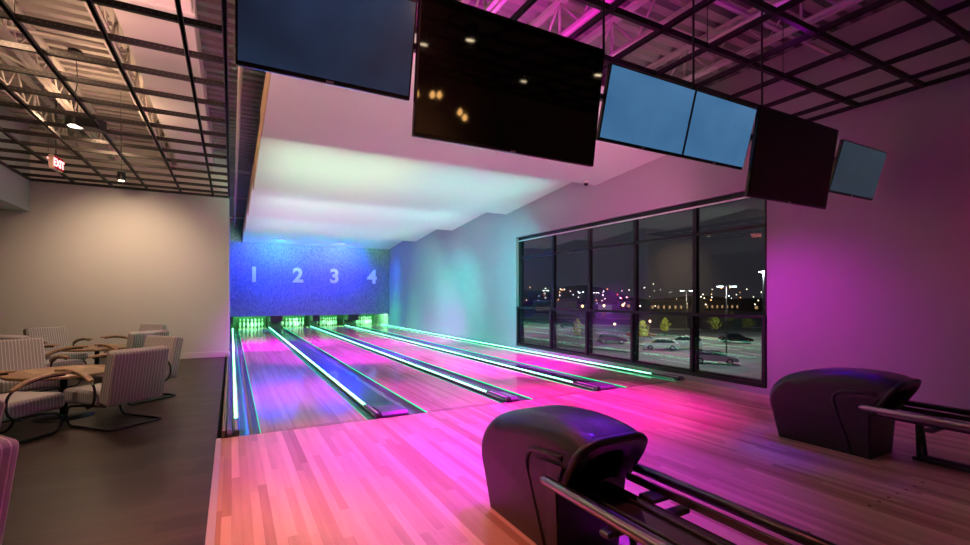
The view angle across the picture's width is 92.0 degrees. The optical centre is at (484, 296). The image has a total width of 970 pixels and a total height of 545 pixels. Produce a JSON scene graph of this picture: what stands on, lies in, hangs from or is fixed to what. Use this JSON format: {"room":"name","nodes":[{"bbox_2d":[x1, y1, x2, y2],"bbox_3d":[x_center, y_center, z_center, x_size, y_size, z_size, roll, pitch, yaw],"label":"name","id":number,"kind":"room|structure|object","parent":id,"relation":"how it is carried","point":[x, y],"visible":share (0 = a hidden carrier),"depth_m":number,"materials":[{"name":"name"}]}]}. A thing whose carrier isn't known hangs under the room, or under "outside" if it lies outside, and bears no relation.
{"room":"games hall","nodes":[
{"label":"games hall","id":0,"kind":"room"},
{"bbox_2d":[0,106,29,211],"bbox_3d":[-5.143,-2.520,0.343,1.680,1.660,19.500,0,0,-28],"label":"wall","id":1,"kind":"structure","parent":0,"point":[14,188],"depth_m":8.64,"materials":[{"name":"grey paint"}]},
{"bbox_2d":[0,357,224,544],"bbox_3d":[-5.324,1.460,0.245,8.870,0.120,19.500,0,0,-28],"label":"floor","id":2,"kind":"structure","parent":0,"point":[148,483],"depth_m":3.75,"materials":[{"name":"brown wood"}]},
{"bbox_2d":[0,400,4,425],"bbox_3d":[-3.090,0.979,2.321,0.730,0.844,0.847,0,0,20],"label":"lounge chair","id":3,"kind":"object","parent":2,"relation":"on","point":[2,403],"visible":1,"depth_m":2.59,"materials":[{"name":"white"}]},
{"bbox_2d":[0,435,18,544],"bbox_3d":[-2.345,0.979,1.669,0.847,0.844,0.730,0,0,6],"label":"lounge chair","id":4,"kind":"object","parent":2,"relation":"on","point":[9,447],"visible":1,"depth_m":1.88,"materials":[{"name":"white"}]},
{"bbox_2d":[0,338,69,393],"bbox_3d":[-5.903,0.979,5.964,0.847,0.844,0.730,0,0,31],"label":"lounge chair","id":5,"kind":"object","parent":2,"relation":"on","point":[28,353],"visible":0.58,"depth_m":6.10,"materials":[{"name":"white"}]},
{"bbox_2d":[0,370,72,443],"bbox_3d":[-4.692,0.979,4.496,0.730,0.844,0.847,0,0,6],"label":"lounge chair","id":6,"kind":"object","parent":2,"relation":"on","point":[20,406],"visible":0.94,"depth_m":4.60,"materials":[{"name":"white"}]},
{"bbox_2d":[0,335,87,391],"bbox_3d":[-6.739,0.979,7.103,0.730,0.844,0.847,0,0,17],"label":"lounge chair","id":7,"kind":"object","parent":2,"relation":"on","point":[59,362],"visible":0.23,"depth_m":7.12,"materials":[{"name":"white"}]},
{"bbox_2d":[0,364,104,422],"bbox_3d":[-4.917,1.132,5.469,1.040,0.536,1.040,0,0,33],"label":"table","id":8,"kind":"object","parent":2,"relation":"on","point":[92,370],"visible":0.56,"depth_m":5.41,"materials":[{"name":"brown wood"}]},
{"bbox_2d":[23,326,92,364],"bbox_3d":[-7.761,0.979,8.477,0.847,0.844,0.730,0,0,23],"label":"lounge chair","id":9,"kind":"object","parent":2,"relation":"on","point":[50,335],"visible":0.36,"depth_m":8.56,"materials":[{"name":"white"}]},
{"bbox_2d":[57,344,126,379],"bbox_3d":[-6.730,1.132,8.126,1.040,0.536,1.040,0,0,33],"label":"table","id":10,"kind":"object","parent":2,"relation":"on","point":[92,347],"visible":0.38,"depth_m":7.97,"materials":[{"name":"brown wood"}]},
{"bbox_2d":[54,346,168,431],"bbox_3d":[-4.083,0.979,5.196,0.847,0.844,0.730,0,0,19],"label":"lounge chair","id":11,"kind":"object","parent":2,"relation":"on","point":[134,374],"visible":0.95,"depth_m":4.99,"materials":[{"name":"fabric"}]},
{"bbox_2d":[94,330,168,364],"bbox_3d":[-5.833,0.979,7.795,0.847,0.844,0.730,0,0,20],"label":"lounge chair","id":12,"kind":"object","parent":2,"relation":"on","point":[136,339],"visible":0.19,"depth_m":7.50,"materials":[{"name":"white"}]},
{"bbox_2d":[101,323,166,352],"bbox_3d":[-6.969,0.979,9.355,0.730,0.844,0.847,0,0,17],"label":"lounge chair","id":13,"kind":"object","parent":2,"relation":"on","point":[143,327],"visible":0.16,"depth_m":9.58,"materials":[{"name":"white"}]},
{"bbox_2d":[86,335,182,405],"bbox_3d":[-4.705,0.979,6.372,0.730,0.844,0.847,0,0,18],"label":"lounge chair","id":14,"kind":"object","parent":2,"relation":"on","point":[174,343],"visible":0.3,"depth_m":6.55,"materials":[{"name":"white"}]},
{"bbox_2d":[0,128,228,355],"bbox_3d":[-9.966,-0.975,8.904,8.950,4.750,0.150,0,0,-28],"label":"wall","id":15,"kind":"structure","parent":0,"point":[93,262],"depth_m":9.97,"materials":[{"name":"grey paint"}]},
{"bbox_2d":[84,351,229,363],"bbox_3d":[-8.818,1.335,9.429,6.470,0.130,0.020,0,0,-28],"label":"baseboard","id":16,"kind":"structure","parent":15,"relation":"attached to","point":[218,353],"depth_m":10.68,"materials":[{"name":"grey paint"}]},
{"bbox_2d":[218,330,236,437],"bbox_3d":[-4.287,1.690,15.134,7.130,0.260,20.100,0,0,-28],"label":"floor slab","id":17,"kind":"structure","parent":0,"point":[223,391],"depth_m":6.91,"materials":[{"name":"grey concrete"}]},
{"bbox_2d":[222,353,228,437],"bbox_3d":[-4.294,1.423,7.790,0.035,0.195,7.170,0,0,-28],"label":"curb","id":18,"kind":"object","parent":17,"relation":"on","point":[224,421],"visible":0.72,"depth_m":5.81,"materials":[{"name":"brown"}]},
{"bbox_2d":[226,328,239,437],"bbox_3d":[-6.750,1.445,12.499,0.120,0.210,17.790,0,0,-28],"label":"divider","id":19,"kind":"object","parent":17,"relation":"on","point":[233,427],"visible":0.91,"depth_m":6.32,"materials":[{"name":"grey plastic"}]},
{"bbox_2d":[234,326,373,435],"bbox_3d":[-6.447,1.478,13.509,1.375,0.164,19.302,0,0,-28],"label":"lane","id":20,"kind":"object","parent":17,"relation":"on","point":[278,389],"visible":0.95,"depth_m":6.99,"materials":[{"name":"brown wood"}]},
{"bbox_2d":[238,329,260,433],"bbox_3d":[-6.559,1.405,12.670,0.006,0.014,17.870,0,0,-28],"label":"light","id":21,"kind":"object","parent":20,"relation":"on","point":[240,338],"depth_m":7.80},
{"bbox_2d":[274,335,367,419],"bbox_3d":[-5.593,1.405,13.194,0.006,0.014,17.870,0,0,-28],"label":"light","id":22,"kind":"object","parent":20,"relation":"on","point":[275,336],"depth_m":7.92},
{"bbox_2d":[269,327,408,418],"bbox_3d":[-5.310,1.445,13.279,0.395,0.210,17.790,0,0,-28],"label":"divider","id":23,"kind":"object","parent":17,"relation":"on","point":[374,404],"visible":0.82,"depth_m":7.32,"materials":[{"name":"grey"}]},
{"bbox_2d":[281,325,503,414],"bbox_3d":[-4.895,1.478,14.349,1.343,0.164,19.302,0,0,-28],"label":"lane","id":24,"kind":"object","parent":17,"relation":"on","point":[418,391],"visible":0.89,"depth_m":8.12,"materials":[{"name":"brown wood"}]},
{"bbox_2d":[266,316,282,327],"bbox_3d":[-9.662,1.089,21.470,0.530,0.618,2.520,0,0,-28],"label":"divider","id":25,"kind":"object","parent":24,"relation":"on","point":[271,321],"visible":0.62,"depth_m":21.03,"materials":[{"name":"black"}]},
{"bbox_2d":[283,327,426,412],"bbox_3d":[-4.956,1.405,13.538,0.006,0.014,17.870,0,0,-28],"label":"light","id":26,"kind":"object","parent":24,"relation":"on","point":[403,399],"depth_m":8.77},
{"bbox_2d":[310,326,518,402],"bbox_3d":[-3.864,1.445,14.061,0.187,0.210,17.790,0,0,-28],"label":"divider","id":27,"kind":"object","parent":17,"relation":"on","point":[504,397],"visible":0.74,"depth_m":8.20,"materials":[{"name":"grey plastic"}]},
{"bbox_2d":[315,324,594,400],"bbox_3d":[-3.527,1.478,15.090,1.375,0.164,19.302,0,0,-28],"label":"lane","id":28,"kind":"object","parent":17,"relation":"on","point":[524,386],"visible":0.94,"depth_m":9.13,"materials":[{"name":"brown wood"}]},
{"bbox_2d":[305,315,319,326],"bbox_3d":[-8.220,1.089,22.250,0.332,0.618,2.520,0,0,-28],"label":"divider","id":29,"kind":"object","parent":28,"relation":"on","point":[310,320],"visible":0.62,"depth_m":21.88,"materials":[{"name":"black"}]},
{"bbox_2d":[356,329,589,390],"bbox_3d":[-2.664,1.405,14.779,0.006,0.014,17.870,0,0,-28],"label":"light","id":30,"kind":"object","parent":28,"relation":"on","point":[356,329],"depth_m":10.11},
{"bbox_2d":[345,325,615,390],"bbox_3d":[-2.401,1.445,14.854,0.371,0.210,17.790,0,0,-28],"label":"divider","id":31,"kind":"object","parent":17,"relation":"on","point":[596,385],"visible":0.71,"depth_m":9.26,"materials":[{"name":"grey plastic"}]},
{"bbox_2d":[353,323,674,388],"bbox_3d":[-1.980,1.478,15.927,1.381,0.164,19.302,0,0,-28],"label":"lane","id":32,"kind":"object","parent":17,"relation":"on","point":[620,379],"visible":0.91,"depth_m":10.12,"materials":[{"name":"brown wood"}]},
{"bbox_2d":[337,314,358,325],"bbox_3d":[-6.757,1.089,23.042,0.516,0.618,2.520,0,0,-28],"label":"divider","id":33,"kind":"object","parent":32,"relation":"on","point":[343,320],"visible":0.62,"depth_m":22.68,"materials":[{"name":"black"}]},
{"bbox_2d":[381,324,684,380],"bbox_3d":[-0.949,1.445,15.639,0.158,0.210,17.790,0,0,-28],"label":"divider","id":34,"kind":"object","parent":17,"relation":"on","point":[658,375],"visible":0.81,"depth_m":10.08,"materials":[{"name":"grey plastic"}]},
{"bbox_2d":[229,198,229,341],"bbox_3d":[-9.126,-0.975,16.642,0.096,4.750,12.640,0,0,-28],"label":"wall","id":35,"kind":"structure","parent":0,"point":[229,198],"depth_m":14.57,"materials":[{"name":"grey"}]},
{"bbox_3d":[-9.359,-2.975,17.676,0.470,0.050,0.060,0,0,-28],"label":"strut","id":36,"kind":"object","parent":35,"relation":"attached to","visible":0},
{"bbox_2d":[233,66,242,227],"bbox_3d":[-4.649,-2.880,8.798,0.057,0.060,23.900,0,0,-28],"label":"pipe","id":37,"kind":"object","parent":36,"relation":"hanging from","point":[240,69],"visible":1,"depth_m":7.85,"materials":[{"name":"grey metal"}]},
{"bbox_2d":[233,314,373,329],"bbox_3d":[-8.895,0.950,23.414,6.750,1.500,0.150,0,0,-28],"label":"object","id":38,"kind":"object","parent":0,"point":[236,320],"depth_m":22.85,"materials":[{"name":"white plastic"}]},
{"bbox_2d":[230,216,388,316],"bbox_3d":[-7.612,-1.260,21.044,6.750,4.180,0.120,0,0,-28],"label":"wall","id":39,"kind":"structure","parent":0,"point":[274,292],"depth_m":20.76,"materials":[{"name":"blue paint"}]},
{"bbox_2d":[293,268,302,282],"bbox_3d":[-8.228,-0.947,20.611,0.432,0.654,0.040,0,0,-28],"label":"number","id":40,"kind":"object","parent":39,"relation":"attached to","point":[297,279],"visible":1,"depth_m":20.60,"materials":[{"name":"white paint"}]},
{"bbox_2d":[330,269,338,282],"bbox_3d":[-6.867,-0.943,21.348,0.370,0.662,0.040,0,0,-28],"label":"number","id":41,"kind":"object","parent":39,"relation":"attached to","point":[335,275],"visible":1,"depth_m":21.35,"materials":[{"name":"white paint"}]},
{"bbox_2d":[367,270,376,283],"bbox_3d":[-5.352,-0.947,22.168,0.456,0.654,0.040,0,0,-28],"label":"number","id":42,"kind":"object","parent":39,"relation":"attached to","point":[373,277],"visible":1,"depth_m":22.18,"materials":[{"name":"white paint"}]},
{"bbox_2d":[0,0,903,216],"bbox_3d":[-5.324,-3.450,7.523,16.100,0.200,32.600,0,0,-28],"label":"ceiling","id":43,"kind":"structure","parent":0,"point":[71,12],"depth_m":6.36,"materials":[{"name":"grey"}]},
{"bbox_2d":[0,47,82,155],"bbox_3d":[-5.270,-3.114,3.958,0.110,0.467,13.001,0,0,-28],"label":"joist","id":44,"kind":"object","parent":43,"relation":"attached to","point":[24,77],"visible":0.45,"depth_m":7.39,"materials":[{"name":"beige paint"}]},
{"bbox_2d":[47,99,64,172],"bbox_3d":[-6.866,-2.685,7.495,0.086,1.330,0.353,0,0,-21],"label":"exit sign","id":45,"kind":"object","parent":43,"relation":"hanging from","point":[55,163],"visible":0.99,"depth_m":7.48,"materials":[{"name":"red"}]},
{"bbox_2d":[0,0,116,160],"bbox_3d":[-4.786,-3.114,4.220,0.110,0.467,13.001,0,0,-28],"label":"joist","id":46,"kind":"object","parent":43,"relation":"attached to","point":[5,34],"visible":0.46,"depth_m":6.26,"materials":[{"name":"beige paint"}]},
{"bbox_2d":[0,50,26,67],"bbox_3d":[-6.132,-3.115,5.550,0.035,0.409,1.371,0,0,26],"label":"diagonal brace","id":47,"kind":"object","parent":46,"relation":"attached to","point":[1,52],"visible":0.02,"depth_m":5.90,"materials":[{"name":"beige paint"}]},
{"bbox_2d":[5,25,127,53],"bbox_3d":[-5.355,-2.945,5.061,2.400,0.030,0.040,0,0,-28],"label":"brace","id":48,"kind":"object","parent":46,"relation":"attached to","point":[10,28],"visible":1,"depth_m":5.34,"materials":[{"name":"beige paint"}]},
{"bbox_2d":[64,48,106,132],"bbox_3d":[-5.462,-2.810,6.380,0.450,1.080,0.220,0,0,-3],"label":"lamp","id":49,"kind":"object","parent":43,"relation":"hanging from","point":[71,121],"visible":0.7,"depth_m":6.31,"materials":[{"name":"black metal"}]},
{"bbox_2d":[117,123,125,181],"bbox_3d":[-7.024,-2.793,9.047,0.136,1.114,0.134,0,0,-28],"label":"spotlight","id":50,"kind":"object","parent":43,"relation":"hanging from","point":[121,176],"visible":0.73,"depth_m":9.02,"materials":[{"name":"black metal"}]},
{"bbox_2d":[83,1,171,166],"bbox_3d":[-3.925,-3.114,4.687,0.110,0.467,13.001,0,0,-28],"label":"joist","id":51,"kind":"object","parent":43,"relation":"attached to","point":[138,81],"visible":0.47,"depth_m":6.24,"materials":[{"name":"beige paint"}]},
{"bbox_2d":[40,67,120,84],"bbox_3d":[-5.598,-3.115,6.749,0.035,0.409,1.559,0,0,11],"label":"diagonal brace","id":52,"kind":"object","parent":51,"relation":"attached to","point":[42,68],"visible":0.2,"depth_m":6.40,"materials":[{"name":"beige paint"}]},
{"bbox_2d":[113,0,213,169],"bbox_3d":[-2.853,-3.098,3.800,0.750,0.445,15.400,0,0,-28],"label":"air duct","id":53,"kind":"object","parent":43,"relation":"attached to","point":[133,25],"visible":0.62,"depth_m":5.85,"materials":[{"name":"white"}]},
{"bbox_2d":[242,217,401,248],"bbox_3d":[-6.507,-2.813,19.474,6.298,1.074,3.647,0,0,-28],"label":"ceiling panel","id":54,"kind":"object","parent":43,"relation":"hanging from","point":[251,237],"visible":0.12,"depth_m":19.96,"materials":[{"name":"white paint"}]},
{"bbox_2d":[244,198,436,241],"bbox_3d":[-4.769,-2.813,16.264,6.298,1.074,3.647,0,0,-28],"label":"ceiling panel","id":55,"kind":"object","parent":43,"relation":"hanging from","point":[251,223],"visible":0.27,"depth_m":16.62,"materials":[{"name":"white paint"}]},
{"bbox_2d":[248,167,485,230],"bbox_3d":[-3.039,-2.813,13.068,6.298,1.074,3.617,0,0,-28],"label":"ceiling panel","id":56,"kind":"object","parent":43,"relation":"hanging from","point":[260,203],"visible":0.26,"depth_m":13.25,"materials":[{"name":"white paint"}]},
{"bbox_2d":[253,125,571,213],"bbox_3d":[-1.323,-2.813,9.898,6.298,1.074,3.587,0,0,-28],"label":"ceiling panel","id":57,"kind":"object","parent":43,"relation":"hanging from","point":[284,166],"visible":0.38,"depth_m":9.79,"materials":[{"name":"white paint"}]},
{"bbox_2d":[260,34,664,185],"bbox_3d":[0.219,-2.838,7.019,6.328,1.024,2.937,0,0,-28],"label":"ceiling panel","id":58,"kind":"object","parent":43,"relation":"hanging from","point":[292,109],"visible":0.2,"depth_m":6.82,"materials":[{"name":"white paint"}]},
{"bbox_2d":[458,0,506,12],"bbox_3d":[-0.001,-3.114,4.832,0.110,0.467,9.521,0,0,-28],"label":"joist","id":59,"kind":"object","parent":43,"relation":"attached to","point":[493,6],"visible":0.03,"depth_m":4.69,"materials":[{"name":"beige paint"}]},
{"bbox_2d":[602,0,604,65],"bbox_3d":[0.845,-2.275,3.334,0.017,1.250,0.017,0,0,-6],"label":"hanging rod","id":60,"kind":"object","parent":59,"relation":"hanging from","point":[603,1],"visible":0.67,"depth_m":3.33,"materials":[{"name":"black metal"}]},
{"bbox_2d":[713,0,845,61],"bbox_3d":[2.397,-2.945,4.709,4.700,0.030,0.040,0,0,-28],"label":"brace","id":61,"kind":"object","parent":59,"relation":"attached to","point":[722,3],"visible":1,"depth_m":5.10,"materials":[{"name":"beige paint"}]},
{"bbox_2d":[0,0,969,197],"bbox_3d":[-0.792,-2.825,4.808,10.225,1.050,15.750,0,0,-28],"label":"grid","id":62,"kind":"object","parent":43,"relation":"hanging from","point":[770,11],"visible":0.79,"depth_m":4.87,"materials":[{"name":"black metal"}]},
{"bbox_2d":[761,11,762,104],"bbox_3d":[2.502,-2.275,4.232,0.017,1.250,0.017,0,0,-6],"label":"hanging rod","id":63,"kind":"object","parent":62,"relation":"hanging from","point":[761,11],"visible":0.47,"depth_m":4.23,"materials":[{"name":"black metal"}]},
{"bbox_2d":[529,0,614,36],"bbox_3d":[0.844,-3.114,5.290,0.110,0.467,9.521,0,0,-28],"label":"joist","id":64,"kind":"object","parent":43,"relation":"attached to","point":[555,7],"visible":0.16,"depth_m":5.24,"materials":[{"name":"beige paint"}]},
{"bbox_2d":[692,0,694,88],"bbox_3d":[1.687,-2.275,3.790,0.017,1.250,0.017,0,0,-6],"label":"hanging rod","id":65,"kind":"object","parent":64,"relation":"hanging from","point":[693,1],"visible":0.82,"depth_m":3.79,"materials":[{"name":"black metal"}]},
{"bbox_2d":[580,0,701,56],"bbox_3d":[1.538,-3.114,5.666,0.110,0.467,9.521,0,0,-28],"label":"joist","id":66,"kind":"object","parent":43,"relation":"attached to","point":[609,24],"visible":0.16,"depth_m":5.40,"materials":[{"name":"beige paint"}]},
{"bbox_2d":[646,0,863,81],"bbox_3d":[2.681,-3.114,6.285,0.110,0.467,9.521,0,0,-28],"label":"joist","id":67,"kind":"object","parent":43,"relation":"attached to","point":[837,7],"visible":0.28,"depth_m":5.52,"materials":[{"name":"beige paint"}]},
{"bbox_2d":[214,380,969,544],"bbox_3d":[3.313,1.459,0.827,6.785,0.122,12.300,0,0,-28],"label":"floor","id":68,"kind":"structure","parent":0,"point":[414,479],"depth_m":3.66,"materials":[{"name":"brown wood"}]},
{"bbox_2d":[205,438,221,544],"bbox_3d":[0.309,1.456,-0.799,0.047,0.128,12.300,0,0,-28],"label":"trim","id":69,"kind":"structure","parent":68,"relation":"attached to","point":[211,522],"depth_m":3.23,"materials":[{"name":"grey"}]},
{"bbox_2d":[482,405,837,544],"bbox_3d":[0.824,1.030,2.028,0.601,0.735,2.893,0,0,-28],"label":"bowling ball return","id":70,"kind":"object","parent":68,"relation":"on","point":[557,474],"visible":1,"depth_m":2.45,"materials":[{"name":"black plastic"}]},
{"bbox_2d":[482,405,637,544],"bbox_3d":[0.414,1.030,2.838,0.480,0.735,1.078,0,0,-28],"label":"hood","id":71,"kind":"object","parent":70,"relation":"attached to","point":[561,443],"depth_m":2.56,"materials":[{"name":"black plastic"}]},
{"bbox_2d":[575,479,736,544],"bbox_3d":[0.969,1.010,1.707,0.300,0.025,1.880,0,0,-28],"label":"tray","id":72,"kind":"object","parent":70,"relation":"on","point":[642,510],"depth_m":2.16,"materials":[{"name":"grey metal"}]},
{"bbox_2d":[769,367,969,472],"bbox_3d":[3.730,1.030,3.602,0.601,0.735,2.893,0,0,-28],"label":"bowling ball return","id":73,"kind":"object","parent":68,"relation":"on","point":[852,411],"visible":1,"depth_m":4.13,"materials":[{"name":"black plastic"}]},
{"bbox_2d":[769,367,913,458],"bbox_3d":[3.320,1.030,4.412,0.480,0.735,1.078,0,0,-28],"label":"hood","id":74,"kind":"object","parent":73,"relation":"attached to","point":[817,407],"depth_m":4.19,"materials":[{"name":"black plastic"}]},
{"bbox_2d":[874,415,969,433],"bbox_3d":[3.876,1.010,3.281,0.300,0.025,1.880,0,0,-28],"label":"tray","id":75,"kind":"object","parent":73,"relation":"on","point":[939,428],"depth_m":3.71,"materials":[{"name":"grey metal"}]},
{"bbox_2d":[374,0,969,422],"bbox_3d":[1.646,-0.915,11.296,0.250,4.870,32.300,0,0,-28],"label":"wall","id":76,"kind":"structure","parent":0,"point":[882,283],"depth_m":5.82,"materials":[{"name":"grey paint"}]},
{"bbox_2d":[516,192,766,382],"bbox_3d":[2.531,-0.135,9.662,0.249,2.890,6.684,0,0,-28],"label":"window","id":77,"kind":"structure","parent":76,"relation":"in","point":[694,206],"depth_m":8.96,"materials":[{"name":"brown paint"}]},
{"bbox_2d":[517,307,766,387],"bbox_3d":[2.448,0.790,9.615,0.060,1.040,6.640,0,0,-28],"label":"window frame","id":78,"kind":"structure","parent":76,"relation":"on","point":[763,384],"depth_m":8.28,"materials":[{"name":"black metal"}]},
{"bbox_2d":[688,0,789,53],"bbox_3d":[2.918,-2.800,3.956,4.500,0.044,3.021,0,0,-28],"label":"pipe","id":79,"kind":"object","parent":76,"relation":"attached to","point":[777,4],"visible":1,"depth_m":4.82,"materials":[{"name":"metal"}]},
{"bbox_2d":[829,139,886,200],"bbox_3d":[4.098,-1.379,5.175,0.965,0.528,0.200,0,0,-28],"label":"television","id":80,"kind":"object","parent":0,"point":[857,168],"visible":0.88,"depth_m":5.12,"materials":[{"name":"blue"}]},
{"bbox_2d":[413,43,834,159],"bbox_3d":[1.585,-1.520,3.951,6.350,0.040,0.040,0,0,-28],"label":"rail","id":81,"kind":"object","parent":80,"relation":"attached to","point":[601,94],"visible":0.02,"depth_m":3.55,"materials":[{"name":"black metal"}]},
{"bbox_2d":[235,0,417,100],"bbox_3d":[-0.825,-1.417,2.511,0.910,0.518,0.197,0,0,-28],"label":"television","id":82,"kind":"object","parent":81,"relation":"attached to","point":[367,46],"visible":1,"depth_m":2.50,"materials":[{"name":"black"}]},
{"bbox_2d":[412,0,604,166],"bbox_3d":[0.188,-1.337,3.047,1.368,0.795,0.219,0,0,-28],"label":"television","id":83,"kind":"object","parent":81,"relation":"attached to","point":[484,79],"visible":1,"depth_m":2.95,"materials":[{"name":"black"}]},
{"bbox_2d":[596,63,695,156],"bbox_3d":[1.252,-1.417,3.636,0.909,0.518,0.197,0,0,-28],"label":"television","id":84,"kind":"object","parent":81,"relation":"attached to","point":[639,110],"visible":0.96,"depth_m":3.58,"materials":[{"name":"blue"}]},
{"bbox_2d":[680,90,756,169],"bbox_3d":[2.013,-1.417,4.048,0.815,0.518,0.197,0,0,-28],"label":"television","id":85,"kind":"object","parent":81,"relation":"attached to","point":[719,130],"visible":0.91,"depth_m":4.00,"materials":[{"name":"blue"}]},
{"bbox_2d":[744,105,838,208],"bbox_3d":[2.973,-1.308,4.555,1.335,0.795,0.219,0,0,-28],"label":"television","id":86,"kind":"object","parent":81,"relation":"attached to","point":[791,160],"visible":1,"depth_m":4.46,"materials":[{"name":"black plastic"}]},
{"label":"outside","id":87,"kind":"structure","parent":0,"visible":0},
{"bbox_2d":[524,304,764,378],"bbox_3d":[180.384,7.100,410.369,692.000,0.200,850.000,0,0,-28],"label":"parking lot","id":88,"kind":"structure","parent":87,"point":[536,331],"depth_m":82.36,"materials":[{"name":"grey asphalt"}]},
{"bbox_2d":[532,300,549,312],"bbox_3d":[24.541,4.325,205.994,6.152,5.350,12.600,0,0,0],"label":"building","id":89,"kind":"structure","parent":88,"relation":"on","point":[536,303],"depth_m":200.00,"materials":[{"name":"grey"}]},
{"bbox_2d":[550,300,577,313],"bbox_3d":[32.848,4.172,195.995,9.526,5.655,12.600,0,0,0],"label":"building","id":90,"kind":"structure","parent":88,"relation":"on","point":[569,304],"depth_m":190.00,"materials":[{"name":"grey"}]},
{"bbox_2d":[559,321,579,328],"bbox_3d":[18.685,6.162,103.082,4.514,1.675,1.830,0,0,0],"label":"car","id":91,"kind":"object","parent":88,"relation":"on","point":[563,324],"visible":0.66,"depth_m":102.20,"materials":[{"name":"black paint"}]},
{"bbox_2d":[572,319,583,339],"bbox_3d":[14.962,5.247,75.601,2.029,3.508,1.853,0,0,17],"label":"young tree","id":92,"kind":"object","parent":88,"relation":"on","point":[578,331],"visible":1,"depth_m":75.62,"materials":[{"name":"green plant"}]},
{"bbox_2d":[524,317,639,318],"bbox_3d":[30.066,6.905,150.447,32.530,0.190,27.642,0,0,-28],"label":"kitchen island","id":93,"kind":"object","parent":88,"relation":"on","point":[524,317],"visible":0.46,"depth_m":148.62,"materials":[{"name":"grey concrete"}]},
{"bbox_2d":[563,345,629,351],"bbox_3d":[14.922,6.905,62.884,1.400,0.190,9.950,0,0,-44],"label":"traffic island","id":94,"kind":"object","parent":88,"relation":"on","point":[575,346],"visible":0.86,"depth_m":61.59,"materials":[{"name":"grey concrete"}]},
{"bbox_2d":[597,304,612,312],"bbox_3d":[51.672,5.037,201.996,3.530,3.926,12.600,0,0,0],"label":"building","id":95,"kind":"structure","parent":88,"relation":"on","point":[600,306],"depth_m":195.99,"materials":[{"name":"white"}]},
{"bbox_2d":[595,333,627,343],"bbox_3d":[18.823,6.263,70.043,4.513,1.475,1.830,0,0,0],"label":"car","id":96,"kind":"object","parent":88,"relation":"on","point":[603,338],"visible":1,"depth_m":69.18,"materials":[{"name":"grey paint"}]},
{"bbox_2d":[618,301,641,308],"bbox_3d":[84.090,4.771,265.996,13.369,4.457,12.600,0,0,0],"label":"building","id":97,"kind":"structure","parent":88,"relation":"on","point":[628,304],"depth_m":260.02,"materials":[{"name":"grey"}]},
{"bbox_2d":[524,285,737,304],"bbox_3d":[82.795,-2.348,360.934,459.277,18.696,406.638,0,0,-28],"label":"hills","id":98,"kind":"structure","parent":88,"relation":"on","point":[605,296],"depth_m":420.40,"materials":[{"name":"black"}]},
{"bbox_2d":[626,329,655,338],"bbox_3d":[26.290,6.263,78.989,4.513,1.475,1.830,0,0,0],"label":"car","id":99,"kind":"object","parent":88,"relation":"on","point":[650,335],"visible":0.53,"depth_m":78.15,"materials":[{"name":"red paint"}]},
{"bbox_2d":[639,320,649,336],"bbox_3d":[25.049,5.354,73.808,2.099,3.296,2.254,0,0,-5],"label":"young tree","id":100,"kind":"object","parent":88,"relation":"on","point":[643,323],"visible":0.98,"depth_m":73.78,"materials":[{"name":"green plant"}]},
{"bbox_2d":[643,338,679,349],"bbox_3d":[23.344,6.263,62.080,4.513,1.475,1.830,0,0,16],"label":"car","id":101,"kind":"object","parent":88,"relation":"on","point":[660,342],"visible":1,"depth_m":61.31,"materials":[{"name":"white paint"}]},
{"bbox_2d":[660,317,670,330],"bbox_3d":[32.579,5.356,84.562,1.992,3.291,1.953,0,0,-4],"label":"young tree","id":102,"kind":"object","parent":88,"relation":"on","point":[664,319],"visible":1,"depth_m":84.47,"materials":[{"name":"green plant"}]},
{"bbox_2d":[641,300,690,310],"bbox_3d":[90.840,4.356,235.998,20.245,5.288,12.600,0,0,0],"label":"building","id":103,"kind":"structure","parent":88,"relation":"on","point":[647,305],"depth_m":229.97,"materials":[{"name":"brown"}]},
{"bbox_2d":[672,336,702,346],"bbox_3d":[26.903,6.162,63.279,4.514,1.675,1.830,0,0,16],"label":"car","id":104,"kind":"object","parent":88,"relation":"on","point":[684,341],"visible":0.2,"depth_m":62.50,"materials":[{"name":"grey paint"}]},
{"bbox_2d":[707,317,721,328],"bbox_3d":[44.301,5.289,90.409,2.594,3.424,2.651,0,0,22],"label":"young tree","id":105,"kind":"object","parent":88,"relation":"on","point":[713,318],"visible":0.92,"depth_m":90.19,"materials":[{"name":"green plant"}]},
{"bbox_2d":[699,300,737,309],"bbox_3d":[122.975,4.274,246.000,21.099,5.452,12.600,0,0,0],"label":"building","id":106,"kind":"structure","parent":88,"relation":"on","point":[710,304],"depth_m":240.01,"materials":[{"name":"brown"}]},
{"bbox_2d":[699,348,738,364],"bbox_3d":[23.977,6.263,49.079,4.513,1.475,1.830,0,0,22],"label":"car","id":107,"kind":"object","parent":88,"relation":"on","point":[704,354],"visible":0.77,"depth_m":48.37,"materials":[{"name":"grey paint"}]},
{"bbox_2d":[716,285,736,354],"bbox_3d":[26.811,2.856,52.000,2.200,8.288,0.432,0,0,0],"label":"lamp pole","id":108,"kind":"object","parent":88,"relation":"on","point":[716,285],"visible":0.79,"depth_m":51.93,"materials":[{"name":"grey metal"}]},
{"bbox_2d":[718,333,753,343],"bbox_3d":[37.925,6.263,70.805,4.513,1.475,1.830,0,0,12],"label":"car","id":109,"kind":"object","parent":88,"relation":"on","point":[730,336],"visible":0.92,"depth_m":70.12,"materials":[{"name":"black paint"}]},
{"bbox_2d":[737,298,764,311],"bbox_3d":[136.685,3.840,226.001,23.149,6.320,12.600,0,0,0],"label":"building","id":110,"kind":"structure","parent":88,"relation":"on","point":[744,304],"depth_m":221.21,"materials":[{"name":"grey"}]},
{"bbox_2d":[758,270,764,378],"bbox_3d":[22.595,2.407,38.000,0.700,9.185,0.432,0,0,0],"label":"lamp pole","id":111,"kind":"object","parent":88,"relation":"on","point":[763,271],"visible":0.4,"depth_m":37.95,"materials":[{"name":"grey metal"}]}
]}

